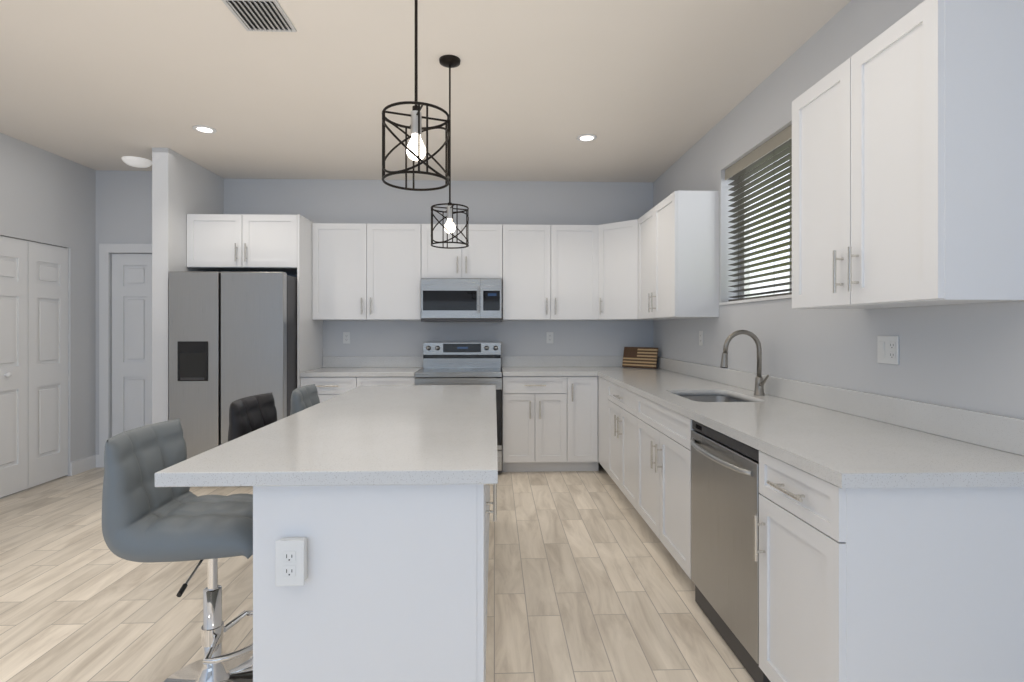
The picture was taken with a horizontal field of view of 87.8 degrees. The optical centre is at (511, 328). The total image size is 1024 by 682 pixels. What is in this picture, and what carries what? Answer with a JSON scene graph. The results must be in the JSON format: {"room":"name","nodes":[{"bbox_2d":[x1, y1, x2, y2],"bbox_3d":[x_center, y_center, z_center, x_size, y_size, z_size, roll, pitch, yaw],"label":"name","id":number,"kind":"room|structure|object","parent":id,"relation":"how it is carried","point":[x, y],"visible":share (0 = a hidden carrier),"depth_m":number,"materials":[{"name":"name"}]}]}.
{"room":"kitchen","nodes":[
{"label":"kitchen","id":0,"kind":"room"},
{"bbox_2d":[0,133,95,475],"bbox_3d":[-3.916,-0.095,0.420,0.200,2.830,9.500,0,0,-2],"label":"wall","id":1,"kind":"structure","parent":0,"point":[47,198],"depth_m":4.77,"materials":[{"name":"grey paint"}]},
{"bbox_2d":[0,236,67,497],"bbox_3d":[-3.952,0.293,3.951,0.082,2.030,1.634,0,0,-2],"label":"door","id":2,"kind":"structure","parent":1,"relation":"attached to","point":[33,363],"depth_m":4.40,"materials":[{"name":"white paint"}]},
{"bbox_2d":[70,455,95,475],"bbox_3d":[-3.808,1.260,0.374,0.013,0.120,9.400,0,0,-2],"label":"baseboard","id":3,"kind":"structure","parent":1,"relation":"attached to","point":[82,465],"depth_m":4.89,"materials":[{"name":"white paint"}]},
{"bbox_2d":[96,170,151,454],"bbox_3d":[-3.497,-0.095,5.137,0.950,2.830,0.100,0,0,-2],"label":"wall","id":4,"kind":"structure","parent":0,"point":[123,207],"depth_m":5.08,"materials":[{"name":"grey paint"}]},
{"bbox_2d":[96,455,98,467],"bbox_3d":[-3.941,1.260,5.066,0.032,0.120,0.013,0,0,-2],"label":"baseboard","id":5,"kind":"structure","parent":4,"relation":"attached to","point":[97,460],"depth_m":5.06,"materials":[{"name":"white paint"}]},
{"bbox_2d":[99,244,151,467],"bbox_3d":[-3.475,0.255,5.080,0.900,2.130,0.016,0,0,-2],"label":"door frame","id":6,"kind":"structure","parent":4,"relation":"attached to","point":[105,250],"depth_m":5.06,"materials":[{"name":"white paint"}]},
{"bbox_2d":[112,254,151,436],"bbox_3d":[-3.456,0.296,5.093,0.758,2.032,0.100,0,0,-2],"label":"door","id":7,"kind":"structure","parent":4,"relation":"in","point":[131,341],"depth_m":5.11,"materials":[{"name":"white paint"}]},
{"bbox_2d":[152,148,223,423],"bbox_3d":[-2.949,-0.095,4.890,0.130,2.830,0.910,0,0,-2],"label":"wall","id":8,"kind":"structure","parent":0,"point":[182,187],"depth_m":4.44,"materials":[{"name":"grey paint"}]},
{"bbox_2d":[0,462,754,681],"bbox_3d":[-1.100,1.350,0.584,5.840,0.060,10.040,0,0,-2],"label":"floor","id":9,"kind":"structure","parent":0,"point":[589,580],"depth_m":2.61,"materials":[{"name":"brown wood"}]},
{"bbox_2d":[102,419,252,681],"bbox_3d":[-1.135,0.843,1.944,0.540,0.955,0.484,0,0,-2],"label":"bar stool","id":10,"kind":"object","parent":9,"relation":"on","point":[145,519],"visible":0.81,"depth_m":1.84,"materials":[{"name":"grey leather"}]},
{"bbox_2d":[169,272,296,458],"bbox_3d":[-2.393,0.422,4.877,0.940,1.795,0.932,0,0,-2],"label":"refrigerator","id":11,"kind":"object","parent":9,"relation":"on","point":[232,336],"visible":0.67,"depth_m":4.42,"materials":[{"name":"grey metal"}]},
{"bbox_2d":[228,393,276,441],"bbox_3d":[-1.173,0.843,2.805,0.542,0.955,0.489,0,0,-2],"label":"bar stool","id":12,"kind":"object","parent":9,"relation":"on","point":[249,414],"visible":0.23,"depth_m":2.78,"materials":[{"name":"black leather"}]},
{"bbox_2d":[187,214,322,387],"bbox_3d":[-2.393,0.151,5.018,0.985,2.337,0.686,0,0,-2],"label":"cabinet","id":13,"kind":"object","parent":9,"relation":"on","point":[244,243],"visible":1,"depth_m":4.73,"materials":[{"name":"white paint"}]},
{"bbox_2d":[290,384,319,414],"bbox_3d":[-1.079,0.843,3.311,0.545,0.955,0.490,0,0,-2],"label":"bar stool","id":14,"kind":"object","parent":9,"relation":"on","point":[304,397],"visible":0.12,"depth_m":3.26,"materials":[{"name":"grey leather"}]},
{"bbox_2d":[301,377,414,402],"bbox_3d":[-1.391,0.875,5.062,1.017,0.890,0.666,0,0,-2],"label":"base cabinet","id":15,"kind":"object","parent":9,"relation":"on","point":[329,387],"visible":0.23,"depth_m":4.77,"materials":[{"name":"white paint"}]},
{"bbox_2d":[300,356,422,376],"bbox_3d":[-1.392,0.355,5.073,1.016,0.150,0.643,0,0,-2],"label":"countertop","id":16,"kind":"structure","parent":15,"relation":"on","point":[371,366],"depth_m":5.35,"materials":[{"name":"white stone"}]},
{"bbox_2d":[239,389,497,681],"bbox_3d":[-0.416,0.875,2.543,0.678,0.890,2.188,0,0,-2],"label":"kitchen island","id":17,"kind":"object","parent":9,"relation":"on","point":[372,511],"depth_m":1.49,"materials":[{"name":"white paint"}]},
{"bbox_2d":[155,385,497,486],"bbox_3d":[-0.540,0.410,2.558,0.930,0.040,2.210,0,0,-2],"label":"island countertop","id":18,"kind":"structure","parent":17,"relation":"on","point":[400,432],"depth_m":1.79,"materials":[{"name":"white stone"}]},
{"bbox_2d":[415,342,501,472],"bbox_3d":[-0.488,0.728,5.046,0.778,1.185,0.722,0,0,-2],"label":"range","id":19,"kind":"object","parent":9,"relation":"on","point":[461,363],"visible":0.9,"depth_m":5.27,"materials":[{"name":"grey metal"}]},
{"bbox_2d":[502,375,573,471],"bbox_3d":[0.227,0.875,5.134,0.646,0.890,0.628,0,0,-2],"label":"base cabinet","id":20,"kind":"object","parent":9,"relation":"on","point":[549,423],"depth_m":4.83,"materials":[{"name":"white paint"}]},
{"bbox_2d":[502,356,671,375],"bbox_3d":[0.686,0.355,5.142,1.563,0.150,0.643,0,0,-2],"label":"countertop","id":21,"kind":"structure","parent":20,"relation":"on","point":[553,365],"depth_m":5.42,"materials":[{"name":"white stone"}]},
{"bbox_2d":[622,347,657,368],"bbox_3d":[1.274,0.287,5.299,0.370,0.204,0.060,0,0,43],"label":"decoration","id":22,"kind":"object","parent":21,"relation":"on","point":[639,357],"visible":1,"depth_m":5.29,"materials":[{"name":"brown wood"}]},
{"bbox_2d":[574,376,597,470],"bbox_3d":[0.600,0.875,5.147,0.339,0.890,0.628,0,0,-2],"label":"base cabinet","id":23,"kind":"object","parent":9,"relation":"on","point":[585,387],"depth_m":4.84,"materials":[{"name":"white paint"}]},
{"bbox_2d":[598,377,605,470],"bbox_3d":[1.138,0.875,4.625,0.693,0.890,0.488,0,0,-2],"label":"base cabinet","id":24,"kind":"object","parent":9,"relation":"on","point":[601,382],"depth_m":4.65,"materials":[{"name":"white paint"}]},
{"bbox_2d":[606,380,637,509],"bbox_3d":[1.159,0.875,3.990,0.693,0.890,0.900,0,0,-2],"label":"base cabinet","id":25,"kind":"object","parent":9,"relation":"on","point":[617,432],"depth_m":3.92,"materials":[{"name":"white paint"}]},
{"bbox_2d":[598,357,1023,487],"bbox_3d":[1.173,0.355,3.450,0.703,0.150,4.016,0,0,-2],"label":"countertop","id":26,"kind":"structure","parent":25,"relation":"on","point":[842,437],"depth_m":1.96,"materials":[{"name":"white stone"}]},
{"bbox_2d":[720,330,768,395],"bbox_3d":[1.353,0.198,3.082,0.260,0.383,0.139,0,0,-2],"label":"faucet","id":27,"kind":"object","parent":26,"relation":"on","point":[759,385],"visible":1,"depth_m":3.11,"materials":[{"name":"silver metal"}]},
{"bbox_2d":[637,395,693,578],"bbox_3d":[1.172,0.875,3.055,0.731,0.890,0.968,0,0,-2],"label":"sink base","id":28,"kind":"object","parent":9,"relation":"on","point":[663,472],"visible":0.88,"depth_m":2.95,"materials":[{"name":"white paint"}]},
{"bbox_2d":[681,396,743,401],"bbox_3d":[1.172,0.543,3.116,0.408,0.224,0.578,0,0,-2],"label":"sink","id":29,"kind":"object","parent":28,"relation":"in","point":[711,398],"visible":0.04,"depth_m":3.40,"materials":[{"name":"metal"}]},
{"bbox_2d":[690,420,769,681],"bbox_3d":[1.142,0.877,2.242,0.658,0.885,0.647,0,0,-2],"label":"dishwasher","id":30,"kind":"object","parent":9,"relation":"on","point":[725,493],"visible":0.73,"depth_m":2.15,"materials":[{"name":"grey metal"}]},
{"bbox_2d":[754,451,1023,681],"bbox_3d":[1.217,0.875,1.692,0.731,0.890,0.447,0,0,-2],"label":"base cabinet","id":31,"kind":"object","parent":9,"relation":"on","point":[891,584],"visible":0.96,"depth_m":1.47,"materials":[{"name":"white paint"}]},
{"bbox_2d":[0,0,850,181],"bbox_3d":[-1.100,-1.560,0.584,5.840,0.100,10.040,0,0,-2],"label":"ceiling","id":32,"kind":"structure","parent":0,"point":[647,90],"depth_m":3.24,"materials":[{"name":"white paint"}]},
{"bbox_2d":[122,156,151,167],"bbox_3d":[-3.360,-1.482,4.771,0.232,0.054,0.232,0,0,-2],"label":"ceiling lamp","id":33,"kind":"object","parent":32,"relation":"attached to","point":[138,162],"visible":0.98,"depth_m":4.71,"materials":[{"name":"white"}]},
{"bbox_2d":[193,125,216,133],"bbox_3d":[-2.325,-1.506,4.025,0.160,0.006,0.160,0,0,-2],"label":"recessed light","id":34,"kind":"object","parent":32,"relation":"in","point":[204,129],"visible":1,"depth_m":4.02,"materials":[{"name":"white paint"}]},
{"bbox_2d":[222,0,296,31],"bbox_3d":[-1.208,-1.500,2.554,0.247,0.019,0.267,0,0,-2],"label":"ceiling vent","id":35,"kind":"object","parent":32,"relation":"in","point":[262,15],"visible":0.96,"depth_m":2.55,"materials":[{"name":"grey metal"}]},
{"bbox_2d":[382,0,449,190],"bbox_3d":[-0.307,-0.989,1.701,0.214,1.042,0.214,0,0,-2],"label":"pendant light","id":36,"kind":"object","parent":32,"relation":"hanging from","point":[416,149],"visible":1,"depth_m":1.69,"materials":[{"name":"black metal"}]},
{"bbox_2d":[431,55,468,248],"bbox_3d":[-0.349,-0.987,2.990,0.214,1.044,0.214,0,0,-2],"label":"pendant light","id":37,"kind":"object","parent":32,"relation":"hanging from","point":[450,61],"visible":0.98,"depth_m":2.98,"materials":[{"name":"black metal"}]},
{"bbox_2d":[577,134,596,141],"bbox_3d":[0.591,-1.506,4.202,0.160,0.006,0.160,0,0,-2],"label":"recessed light","id":38,"kind":"object","parent":32,"relation":"in","point":[586,137],"visible":0.98,"depth_m":4.19,"materials":[{"name":"white paint"}]},
{"bbox_2d":[224,179,652,368],"bbox_3d":[-1.263,-0.095,5.501,5.840,2.830,0.200,0,0,-2],"label":"wall","id":39,"kind":"structure","parent":0,"point":[484,202],"depth_m":5.43,"materials":[{"name":"grey paint"}]},
{"bbox_2d":[343,332,349,343],"bbox_3d":[-1.673,0.092,5.383,0.072,0.116,0.008,0,0,-2],"label":"electrical outlet","id":40,"kind":"object","parent":39,"relation":"attached to","point":[346,337],"visible":1,"depth_m":5.38,"materials":[{"name":"white plastic"}]},
{"bbox_2d":[312,223,420,319],"bbox_3d":[-1.390,-0.546,5.213,1.029,0.920,0.363,0,0,-2],"label":"upper cabinet","id":41,"kind":"object","parent":39,"relation":"attached to","point":[366,271],"visible":1,"depth_m":5.07,"materials":[{"name":"white paint"}]},
{"bbox_2d":[421,224,501,278],"bbox_3d":[-0.485,-0.743,5.243,0.778,0.526,0.363,0,0,-2],"label":"upper cabinet","id":42,"kind":"object","parent":39,"relation":"attached to","point":[479,256],"visible":0.98,"depth_m":5.11,"materials":[{"name":"white paint"}]},
{"bbox_2d":[421,278,501,321],"bbox_3d":[-0.484,-0.271,5.201,0.762,0.408,0.448,0,0,-2],"label":"over-the-range microwave","id":43,"kind":"object","parent":42,"relation":"attached to","point":[458,300],"visible":1,"depth_m":5.03,"materials":[{"name":"grey metal"}]},
{"bbox_2d":[546,332,553,342],"bbox_3d":[0.390,0.092,5.451,0.072,0.116,0.008,0,0,-2],"label":"electrical outlet","id":44,"kind":"object","parent":39,"relation":"attached to","point":[549,337],"visible":1,"depth_m":5.45,"materials":[{"name":"white plastic"}]},
{"bbox_2d":[502,224,597,319],"bbox_3d":[0.369,-0.546,5.272,0.928,0.920,0.363,0,0,-2],"label":"upper cabinet","id":45,"kind":"object","parent":39,"relation":"attached to","point":[549,272],"visible":0.98,"depth_m":5.13,"materials":[{"name":"white paint"}]},
{"bbox_2d":[598,219,669,319],"bbox_3d":[1.151,-0.546,5.173,0.633,0.920,0.612,0,0,-2],"label":"upper cabinet","id":46,"kind":"object","parent":39,"relation":"attached to","point":[617,270],"visible":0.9,"depth_m":5.01,"materials":[{"name":"white paint"}]},
{"bbox_2d":[653,0,1023,418],"bbox_3d":[1.718,-0.095,0.677,0.200,2.830,9.640,0,0,-2],"label":"wall","id":47,"kind":"structure","parent":0,"point":[967,356],"depth_m":2.60,"materials":[{"name":"grey paint"}]},
{"bbox_2d":[638,191,718,318],"bbox_3d":[1.312,-0.546,4.376,0.363,0.920,1.000,0,0,-2],"label":"upper cabinet","id":48,"kind":"object","parent":47,"relation":"attached to","point":[678,254],"visible":1,"depth_m":3.88,"materials":[{"name":"white paint"}]},
{"bbox_2d":[699,331,702,345],"bbox_3d":[1.496,0.075,4.212,0.008,0.116,0.072,0,0,-2],"label":"electrical outlet","id":49,"kind":"object","parent":47,"relation":"attached to","point":[701,338],"visible":1,"depth_m":4.20,"materials":[{"name":"white plastic"}]},
{"bbox_2d":[719,156,791,304],"bbox_3d":[1.622,-0.660,3.205,0.205,0.980,1.300,0,0,-2],"label":"window","id":50,"kind":"structure","parent":47,"relation":"in","point":[748,292],"depth_m":3.81,"materials":[{"name":"silver metal"}]},
{"bbox_2d":[725,124,791,301],"bbox_3d":[1.598,-0.669,3.205,0.070,0.958,1.292,0,0,-2],"label":"window blinds","id":51,"kind":"object","parent":50,"relation":"attached to","point":[778,146],"visible":0.6,"depth_m":3.37,"materials":[{"name":"grey plastic"}]},
{"bbox_2d":[877,336,898,364],"bbox_3d":[1.562,0.088,2.213,0.010,0.116,0.117,0,0,-2],"label":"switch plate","id":52,"kind":"object","parent":47,"relation":"attached to","point":[887,349],"visible":1,"depth_m":2.21,"materials":[{"name":"white plastic"}]},
{"bbox_2d":[792,0,1023,308],"bbox_3d":[1.392,-0.546,1.967,0.363,0.920,0.780,0,0,-2],"label":"upper cabinet","id":53,"kind":"object","parent":47,"relation":"attached to","point":[908,160],"visible":1,"depth_m":1.66,"materials":[{"name":"white paint"}]},
{"label":"outside","id":54,"kind":"structure","parent":0,"visible":0},
{"bbox_2d":[750,154,789,296],"bbox_3d":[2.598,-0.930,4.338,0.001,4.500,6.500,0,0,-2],"label":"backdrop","id":55,"kind":"structure","parent":54,"point":[771,270],"depth_m":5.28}
]}

